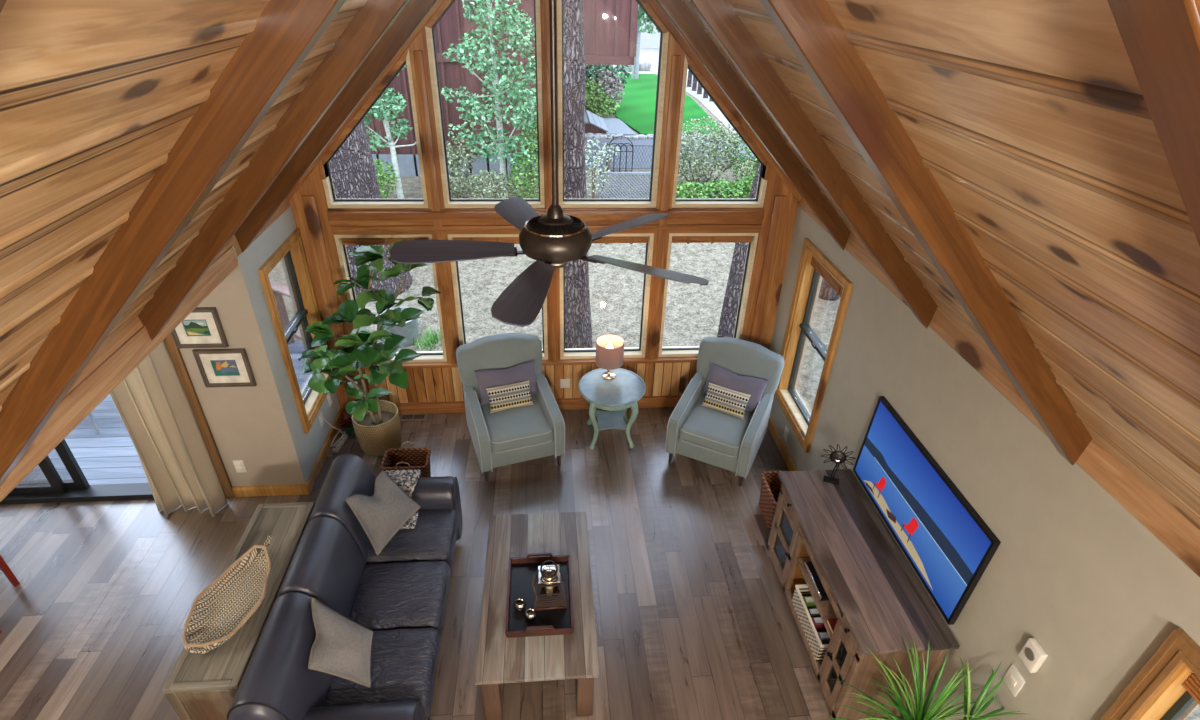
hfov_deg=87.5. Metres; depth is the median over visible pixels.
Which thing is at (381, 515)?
throw pillow
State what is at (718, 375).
cushion
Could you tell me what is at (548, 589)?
candle
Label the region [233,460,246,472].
wall outlet
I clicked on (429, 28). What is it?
window
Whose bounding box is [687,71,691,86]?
log post
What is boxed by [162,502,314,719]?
console table
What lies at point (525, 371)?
cushion
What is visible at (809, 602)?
case
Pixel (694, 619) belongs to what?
floor
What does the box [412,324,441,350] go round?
grass tuft
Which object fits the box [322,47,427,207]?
window
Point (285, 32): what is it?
rafter
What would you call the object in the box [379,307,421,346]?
tub
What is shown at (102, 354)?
trim
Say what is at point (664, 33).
window
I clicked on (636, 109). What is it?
lawn
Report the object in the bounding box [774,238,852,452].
window
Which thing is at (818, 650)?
storage basket
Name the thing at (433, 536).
seat cushion
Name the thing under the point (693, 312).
yard
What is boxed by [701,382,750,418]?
cushion
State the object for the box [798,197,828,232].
trim
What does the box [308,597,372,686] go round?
throw pillow
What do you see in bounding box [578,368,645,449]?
side table
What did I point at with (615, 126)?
path
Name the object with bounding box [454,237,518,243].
rolled blind
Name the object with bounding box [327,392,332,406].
wall outlet
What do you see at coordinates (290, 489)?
baseboard
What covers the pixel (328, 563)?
cushion
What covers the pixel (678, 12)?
rafter
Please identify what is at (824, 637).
case
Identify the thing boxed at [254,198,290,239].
trim
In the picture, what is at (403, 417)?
floor vent
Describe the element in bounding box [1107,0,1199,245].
rafter
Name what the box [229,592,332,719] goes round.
cushion
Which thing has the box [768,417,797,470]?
baseboard
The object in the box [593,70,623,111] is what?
shrub
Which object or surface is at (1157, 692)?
window
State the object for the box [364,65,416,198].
tree
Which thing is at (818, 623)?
case
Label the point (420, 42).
trim
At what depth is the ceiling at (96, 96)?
1.20 m
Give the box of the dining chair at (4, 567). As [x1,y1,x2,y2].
[0,555,19,633]
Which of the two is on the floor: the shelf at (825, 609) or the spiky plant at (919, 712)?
the spiky plant at (919, 712)
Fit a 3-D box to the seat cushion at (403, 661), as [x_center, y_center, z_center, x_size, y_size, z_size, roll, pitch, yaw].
[-1.155,1.685,3.352,0.540,0.225,0.467,-1,32,-5]
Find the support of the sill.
on the wall at (660, 379)
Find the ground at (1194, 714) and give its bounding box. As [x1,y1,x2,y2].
[1183,704,1199,719]
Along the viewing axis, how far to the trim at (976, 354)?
3.01 m
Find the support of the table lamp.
on the side table at (616, 395)
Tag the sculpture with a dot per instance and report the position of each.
(838, 457)
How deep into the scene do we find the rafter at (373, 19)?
2.66 m
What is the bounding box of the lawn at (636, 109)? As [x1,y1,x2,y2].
[615,73,727,135]
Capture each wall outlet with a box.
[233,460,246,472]
[319,412,324,427]
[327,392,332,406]
[560,379,569,387]
[783,426,788,441]
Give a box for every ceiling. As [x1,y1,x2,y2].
[0,0,366,410]
[682,0,1199,529]
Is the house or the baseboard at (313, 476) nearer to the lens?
the baseboard at (313, 476)
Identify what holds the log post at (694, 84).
on the gravel drive
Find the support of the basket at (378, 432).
on the floor
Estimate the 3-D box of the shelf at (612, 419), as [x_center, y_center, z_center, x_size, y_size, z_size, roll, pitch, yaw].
[0.095,0.536,5.608,0.290,0.018,0.290,-1,32,-5]
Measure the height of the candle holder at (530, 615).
0.055 m
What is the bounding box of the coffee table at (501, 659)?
[475,512,599,719]
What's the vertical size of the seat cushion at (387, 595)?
0.222 m
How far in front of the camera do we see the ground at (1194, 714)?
4.36 m
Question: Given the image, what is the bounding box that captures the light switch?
[1003,664,1024,696]
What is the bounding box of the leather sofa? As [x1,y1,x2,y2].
[227,454,462,719]
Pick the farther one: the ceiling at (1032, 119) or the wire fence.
the wire fence
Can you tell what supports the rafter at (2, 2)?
attached to the ceiling at (96, 96)
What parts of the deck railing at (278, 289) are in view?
rail, post, rail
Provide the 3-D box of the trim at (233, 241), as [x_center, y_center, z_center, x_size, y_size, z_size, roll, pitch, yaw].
[-2.293,-0.463,3.530,0.120,0.155,1.018,-1,32,-5]
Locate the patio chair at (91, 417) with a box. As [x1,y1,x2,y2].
[89,412,99,433]
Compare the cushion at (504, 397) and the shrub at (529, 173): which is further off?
the shrub at (529, 173)
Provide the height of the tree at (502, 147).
5.226 m
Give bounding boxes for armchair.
[456,333,564,480]
[665,337,784,485]
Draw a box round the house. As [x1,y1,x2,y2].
[363,0,637,176]
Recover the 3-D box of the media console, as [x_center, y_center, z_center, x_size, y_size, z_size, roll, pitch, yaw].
[1.494,1.413,3.894,0.521,0.750,1.320,-1,32,-5]
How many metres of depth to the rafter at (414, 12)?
3.62 m
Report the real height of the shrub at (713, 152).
1.553 m
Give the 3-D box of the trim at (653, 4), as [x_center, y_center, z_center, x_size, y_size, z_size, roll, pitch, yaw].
[0.679,-2.267,4.463,2.607,2.693,0.172,-1,32,-5]
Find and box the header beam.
[0,246,237,501]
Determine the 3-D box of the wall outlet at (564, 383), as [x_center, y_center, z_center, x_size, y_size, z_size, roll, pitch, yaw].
[-0.326,0.221,5.872,0.090,0.100,0.012,-1,32,-5]
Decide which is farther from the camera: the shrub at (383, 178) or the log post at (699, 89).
the log post at (699, 89)
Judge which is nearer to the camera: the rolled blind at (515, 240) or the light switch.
the light switch
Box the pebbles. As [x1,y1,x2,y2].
[585,133,726,139]
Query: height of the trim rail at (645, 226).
0.045 m
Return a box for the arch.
[607,136,632,171]
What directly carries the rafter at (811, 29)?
attached to the ceiling at (1032, 119)
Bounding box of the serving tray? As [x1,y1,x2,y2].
[505,552,573,637]
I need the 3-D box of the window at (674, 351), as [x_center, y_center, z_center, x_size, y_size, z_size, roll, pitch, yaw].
[0.925,-0.581,5.567,0.763,1.209,0.138,-1,32,-5]
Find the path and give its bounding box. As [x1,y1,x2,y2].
[593,118,635,134]
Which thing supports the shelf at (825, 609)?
attached to the media console
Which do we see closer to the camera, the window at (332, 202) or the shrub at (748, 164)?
the window at (332, 202)
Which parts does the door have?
sliding panel, fixed panel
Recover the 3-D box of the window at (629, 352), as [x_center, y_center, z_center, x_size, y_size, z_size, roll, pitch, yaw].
[0.036,-0.561,5.494,0.778,1.209,0.138,-1,32,-5]
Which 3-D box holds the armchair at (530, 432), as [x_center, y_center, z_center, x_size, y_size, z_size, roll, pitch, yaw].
[-0.761,0.358,5.324,0.736,0.909,0.877,-10,34,-18]
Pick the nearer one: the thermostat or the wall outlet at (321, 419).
the thermostat
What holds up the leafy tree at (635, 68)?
on the yard at (693, 312)
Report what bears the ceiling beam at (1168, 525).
attached to the wall at (1072, 570)
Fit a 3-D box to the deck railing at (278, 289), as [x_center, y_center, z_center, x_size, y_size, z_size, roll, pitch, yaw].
[-5.111,-0.831,7.384,5.184,0.718,0.978,9,33,11]
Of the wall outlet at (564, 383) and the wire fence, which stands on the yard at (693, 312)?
the wire fence
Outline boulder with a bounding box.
[639,61,650,70]
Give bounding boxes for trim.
[1,316,152,488]
[161,235,241,333]
[163,333,234,497]
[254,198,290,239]
[287,0,444,200]
[289,164,366,405]
[318,159,327,178]
[409,26,459,362]
[540,0,559,360]
[645,32,684,358]
[646,0,801,201]
[741,166,797,348]
[759,161,770,179]
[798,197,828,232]
[845,232,907,305]
[929,307,1045,433]
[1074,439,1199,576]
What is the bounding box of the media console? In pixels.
[766,469,959,719]
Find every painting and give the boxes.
[182,320,210,335]
[210,360,239,375]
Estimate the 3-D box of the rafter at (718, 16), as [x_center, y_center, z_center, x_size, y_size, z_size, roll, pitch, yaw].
[0.875,-1.060,2.802,2.247,2.330,0.088,-1,32,-5]
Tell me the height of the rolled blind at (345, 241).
0.082 m
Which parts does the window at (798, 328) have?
sash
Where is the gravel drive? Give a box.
[608,48,740,139]
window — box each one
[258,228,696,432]
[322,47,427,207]
[327,0,764,234]
[334,234,446,362]
[425,0,544,207]
[448,234,547,359]
[560,233,653,358]
[658,233,758,356]
[672,53,767,207]
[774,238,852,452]
[1100,629,1199,719]
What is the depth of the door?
4.83 m
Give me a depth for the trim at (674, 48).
4.84 m
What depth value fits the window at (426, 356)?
5.21 m
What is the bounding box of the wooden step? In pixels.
[585,110,607,133]
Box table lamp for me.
[596,334,623,379]
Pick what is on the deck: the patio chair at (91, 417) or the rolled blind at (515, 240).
the patio chair at (91, 417)
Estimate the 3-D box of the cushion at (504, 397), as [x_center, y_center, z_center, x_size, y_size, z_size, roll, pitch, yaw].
[-0.759,0.307,5.285,0.377,0.183,0.151,-11,34,-20]
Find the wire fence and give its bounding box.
[585,143,652,168]
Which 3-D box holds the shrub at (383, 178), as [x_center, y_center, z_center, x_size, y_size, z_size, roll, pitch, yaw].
[-4.526,-3.599,12.709,0.892,0.997,0.803,-1,32,-5]
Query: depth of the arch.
15.09 m
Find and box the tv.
[853,396,1000,624]
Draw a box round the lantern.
[532,560,566,610]
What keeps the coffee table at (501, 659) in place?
on the floor
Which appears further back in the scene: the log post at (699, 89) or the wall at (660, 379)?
the log post at (699, 89)
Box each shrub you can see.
[373,158,397,198]
[446,137,480,198]
[463,169,513,198]
[506,124,539,198]
[585,64,631,101]
[585,76,619,116]
[585,137,620,198]
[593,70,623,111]
[676,175,754,198]
[677,116,748,184]
[725,133,758,180]
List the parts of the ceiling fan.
blade, blade, blade, blade, blade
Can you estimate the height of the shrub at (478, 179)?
0.789 m
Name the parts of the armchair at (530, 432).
arm, leg, backrest, seat, arm, leg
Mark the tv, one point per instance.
(944, 539)
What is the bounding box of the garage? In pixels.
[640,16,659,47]
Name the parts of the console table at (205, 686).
panel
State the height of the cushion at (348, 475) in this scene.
0.749 m
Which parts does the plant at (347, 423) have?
pot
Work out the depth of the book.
3.62 m
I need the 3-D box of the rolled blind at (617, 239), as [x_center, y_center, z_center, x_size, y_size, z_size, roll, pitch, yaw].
[0.051,-1.001,5.187,0.694,0.082,0.042,-1,32,-5]
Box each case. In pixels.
[803,596,816,608]
[808,608,820,616]
[811,617,826,631]
[817,632,829,644]
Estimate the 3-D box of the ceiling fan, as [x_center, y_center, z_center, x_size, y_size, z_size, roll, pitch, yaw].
[-0.212,-1.032,2.238,1.244,1.493,1.276,-1,32,-5]
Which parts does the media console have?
door, drawer, door, drawer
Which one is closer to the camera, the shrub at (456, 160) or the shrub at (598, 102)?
the shrub at (456, 160)
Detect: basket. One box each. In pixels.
[182,535,272,653]
[352,400,400,455]
[380,441,430,476]
[759,471,782,529]
[792,584,828,661]
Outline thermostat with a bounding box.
[1018,638,1047,672]
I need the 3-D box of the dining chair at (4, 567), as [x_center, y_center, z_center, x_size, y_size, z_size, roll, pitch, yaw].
[-3.970,1.252,3.729,0.420,0.924,0.478,-13,35,-21]
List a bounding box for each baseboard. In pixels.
[232,484,309,496]
[306,408,343,493]
[340,395,681,414]
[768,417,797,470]
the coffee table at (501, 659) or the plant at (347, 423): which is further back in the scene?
the plant at (347, 423)
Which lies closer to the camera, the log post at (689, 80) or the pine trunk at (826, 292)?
the pine trunk at (826, 292)
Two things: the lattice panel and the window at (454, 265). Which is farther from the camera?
the lattice panel
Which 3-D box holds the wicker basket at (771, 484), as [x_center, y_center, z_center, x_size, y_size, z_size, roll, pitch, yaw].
[1.366,1.088,4.821,0.222,0.311,0.362,-1,32,-5]
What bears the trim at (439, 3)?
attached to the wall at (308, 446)
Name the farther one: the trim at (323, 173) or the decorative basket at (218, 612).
the trim at (323, 173)
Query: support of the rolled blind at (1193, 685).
attached to the window at (1157, 692)
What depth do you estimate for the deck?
5.51 m
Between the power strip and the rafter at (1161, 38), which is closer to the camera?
the rafter at (1161, 38)
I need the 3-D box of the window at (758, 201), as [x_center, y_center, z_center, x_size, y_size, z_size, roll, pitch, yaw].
[0.960,-1.749,4.836,0.763,1.132,0.138,-1,32,-5]
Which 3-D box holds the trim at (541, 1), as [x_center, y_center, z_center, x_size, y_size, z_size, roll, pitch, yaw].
[-0.379,-1.489,4.859,0.112,3.450,0.160,-1,32,-5]
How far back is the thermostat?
2.66 m
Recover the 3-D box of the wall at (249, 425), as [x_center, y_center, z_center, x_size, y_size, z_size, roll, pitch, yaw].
[-3.901,0.059,4.292,3.222,2.350,0.141,-1,32,-5]
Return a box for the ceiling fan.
[389,0,708,326]
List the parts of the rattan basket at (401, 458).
handle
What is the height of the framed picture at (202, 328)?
0.295 m
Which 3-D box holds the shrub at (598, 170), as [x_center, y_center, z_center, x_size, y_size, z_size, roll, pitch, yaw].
[-0.063,-4.079,13.397,0.730,1.312,0.918,28,41,36]
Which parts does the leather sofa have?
arm, arm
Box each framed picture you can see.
[171,307,228,348]
[192,348,256,387]
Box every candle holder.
[513,599,525,611]
[524,609,536,621]
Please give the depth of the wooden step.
19.02 m
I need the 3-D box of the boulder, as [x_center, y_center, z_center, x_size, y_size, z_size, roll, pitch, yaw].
[2.048,-14.612,31.178,0.954,0.492,0.754,-1,32,-5]
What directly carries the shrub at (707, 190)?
on the yard at (693, 312)
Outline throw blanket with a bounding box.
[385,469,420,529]
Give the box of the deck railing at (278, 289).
[269,279,301,343]
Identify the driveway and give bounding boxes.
[585,139,753,167]
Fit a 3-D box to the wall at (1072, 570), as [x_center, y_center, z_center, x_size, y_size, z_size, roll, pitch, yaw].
[1.968,1.598,2.438,0.160,2.005,8.100,-1,32,-5]
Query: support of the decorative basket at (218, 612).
on the console table at (205, 686)
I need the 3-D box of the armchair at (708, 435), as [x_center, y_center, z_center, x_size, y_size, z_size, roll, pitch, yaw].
[1.065,0.391,5.357,0.736,0.909,0.877,16,35,21]
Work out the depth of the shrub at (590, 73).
22.01 m
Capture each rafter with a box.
[0,0,6,12]
[0,0,345,486]
[138,0,409,339]
[234,0,437,251]
[655,0,850,249]
[688,0,937,328]
[759,0,1091,464]
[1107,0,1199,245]
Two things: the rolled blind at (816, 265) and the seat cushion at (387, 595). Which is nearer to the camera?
the seat cushion at (387, 595)
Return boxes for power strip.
[323,418,347,452]
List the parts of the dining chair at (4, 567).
leg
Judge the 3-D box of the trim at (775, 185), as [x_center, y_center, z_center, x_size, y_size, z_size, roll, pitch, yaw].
[1.442,-0.596,5.588,0.279,2.354,0.150,-1,32,-5]
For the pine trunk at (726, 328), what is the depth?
8.06 m
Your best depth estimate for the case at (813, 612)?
3.92 m
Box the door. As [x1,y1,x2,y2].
[0,439,153,504]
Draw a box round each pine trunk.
[329,119,412,301]
[563,0,592,348]
[717,162,760,337]
[818,278,838,300]
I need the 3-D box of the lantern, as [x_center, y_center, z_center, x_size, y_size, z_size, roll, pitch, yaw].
[-0.295,1.280,3.621,0.194,0.255,0.190,-2,32,-6]
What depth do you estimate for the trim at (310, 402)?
4.96 m
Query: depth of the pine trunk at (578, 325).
6.93 m
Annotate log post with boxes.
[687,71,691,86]
[692,76,696,90]
[697,83,701,93]
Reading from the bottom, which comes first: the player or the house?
the player
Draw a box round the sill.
[356,356,697,368]
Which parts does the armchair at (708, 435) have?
leg, arm, seat, leg, backrest, arm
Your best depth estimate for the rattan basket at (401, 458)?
5.00 m
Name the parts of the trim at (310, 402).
sash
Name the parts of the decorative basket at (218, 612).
stem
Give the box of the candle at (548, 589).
[546,584,552,595]
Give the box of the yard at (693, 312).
[268,67,840,412]
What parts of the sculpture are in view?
stem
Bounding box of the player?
[804,562,829,600]
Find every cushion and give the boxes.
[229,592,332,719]
[277,516,365,618]
[309,454,375,561]
[324,628,440,719]
[349,561,450,635]
[366,509,457,568]
[475,360,537,405]
[479,394,552,451]
[486,380,533,412]
[679,395,753,456]
[701,362,768,412]
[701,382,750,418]
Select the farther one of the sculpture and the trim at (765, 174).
the trim at (765, 174)
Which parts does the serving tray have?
handle, handle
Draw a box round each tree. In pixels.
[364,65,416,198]
[441,0,538,198]
[632,4,658,78]
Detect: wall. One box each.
[180,245,304,486]
[237,206,339,483]
[363,362,696,402]
[769,205,1199,719]
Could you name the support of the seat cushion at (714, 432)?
on the armchair at (708, 435)
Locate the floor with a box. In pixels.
[0,407,901,719]
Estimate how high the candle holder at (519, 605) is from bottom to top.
0.055 m
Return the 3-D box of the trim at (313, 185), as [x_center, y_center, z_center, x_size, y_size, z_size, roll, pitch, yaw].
[-2.254,-0.516,5.285,0.279,2.354,0.150,-1,32,-5]
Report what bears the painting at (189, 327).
attached to the framed picture at (202, 328)
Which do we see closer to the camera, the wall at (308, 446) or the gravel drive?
the wall at (308, 446)
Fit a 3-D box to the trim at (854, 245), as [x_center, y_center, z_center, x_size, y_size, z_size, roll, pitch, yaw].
[1.785,-0.551,3.864,0.120,0.155,1.018,-1,32,-5]
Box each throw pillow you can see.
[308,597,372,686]
[346,470,419,555]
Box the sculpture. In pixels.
[821,444,855,484]
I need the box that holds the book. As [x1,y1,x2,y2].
[826,618,837,633]
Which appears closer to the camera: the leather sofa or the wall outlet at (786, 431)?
the leather sofa
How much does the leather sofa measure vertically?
0.858 m
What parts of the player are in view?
panel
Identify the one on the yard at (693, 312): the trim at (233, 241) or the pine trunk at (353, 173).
the pine trunk at (353, 173)
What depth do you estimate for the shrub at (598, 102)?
20.95 m
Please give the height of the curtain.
1.950 m
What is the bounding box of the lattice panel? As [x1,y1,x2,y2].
[598,172,650,198]
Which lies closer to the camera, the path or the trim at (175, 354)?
the trim at (175, 354)
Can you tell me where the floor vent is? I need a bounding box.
[400,413,427,420]
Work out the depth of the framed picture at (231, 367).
4.32 m
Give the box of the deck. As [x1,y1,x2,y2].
[22,339,310,484]
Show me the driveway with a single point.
(634, 141)
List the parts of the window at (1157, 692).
sash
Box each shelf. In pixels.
[595,410,625,430]
[796,557,836,638]
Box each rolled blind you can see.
[341,238,428,245]
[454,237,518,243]
[592,236,647,244]
[672,236,751,243]
[811,256,842,296]
[1182,673,1199,704]
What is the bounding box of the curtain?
[110,341,227,516]
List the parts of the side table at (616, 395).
leg, leg, leg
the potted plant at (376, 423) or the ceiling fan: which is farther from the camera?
the potted plant at (376, 423)
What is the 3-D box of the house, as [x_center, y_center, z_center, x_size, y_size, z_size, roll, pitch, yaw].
[-6.531,-9.739,16.569,14.010,7.200,9.050,-1,32,-5]
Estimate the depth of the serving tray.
3.64 m
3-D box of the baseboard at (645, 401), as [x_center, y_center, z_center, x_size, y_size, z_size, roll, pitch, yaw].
[-0.422,0.422,5.984,3.972,0.115,0.042,-1,32,-5]
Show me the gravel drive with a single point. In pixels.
(651, 55)
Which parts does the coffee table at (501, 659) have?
leg, leg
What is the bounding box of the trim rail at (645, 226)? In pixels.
[331,224,761,231]
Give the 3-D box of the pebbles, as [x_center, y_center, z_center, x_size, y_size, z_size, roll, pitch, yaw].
[1.252,-6.683,18.768,5.218,0.110,0.575,-1,32,-5]
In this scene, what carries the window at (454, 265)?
in the wall at (660, 379)
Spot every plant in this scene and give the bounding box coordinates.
[298,240,440,455]
[339,414,354,434]
[825,637,1030,719]

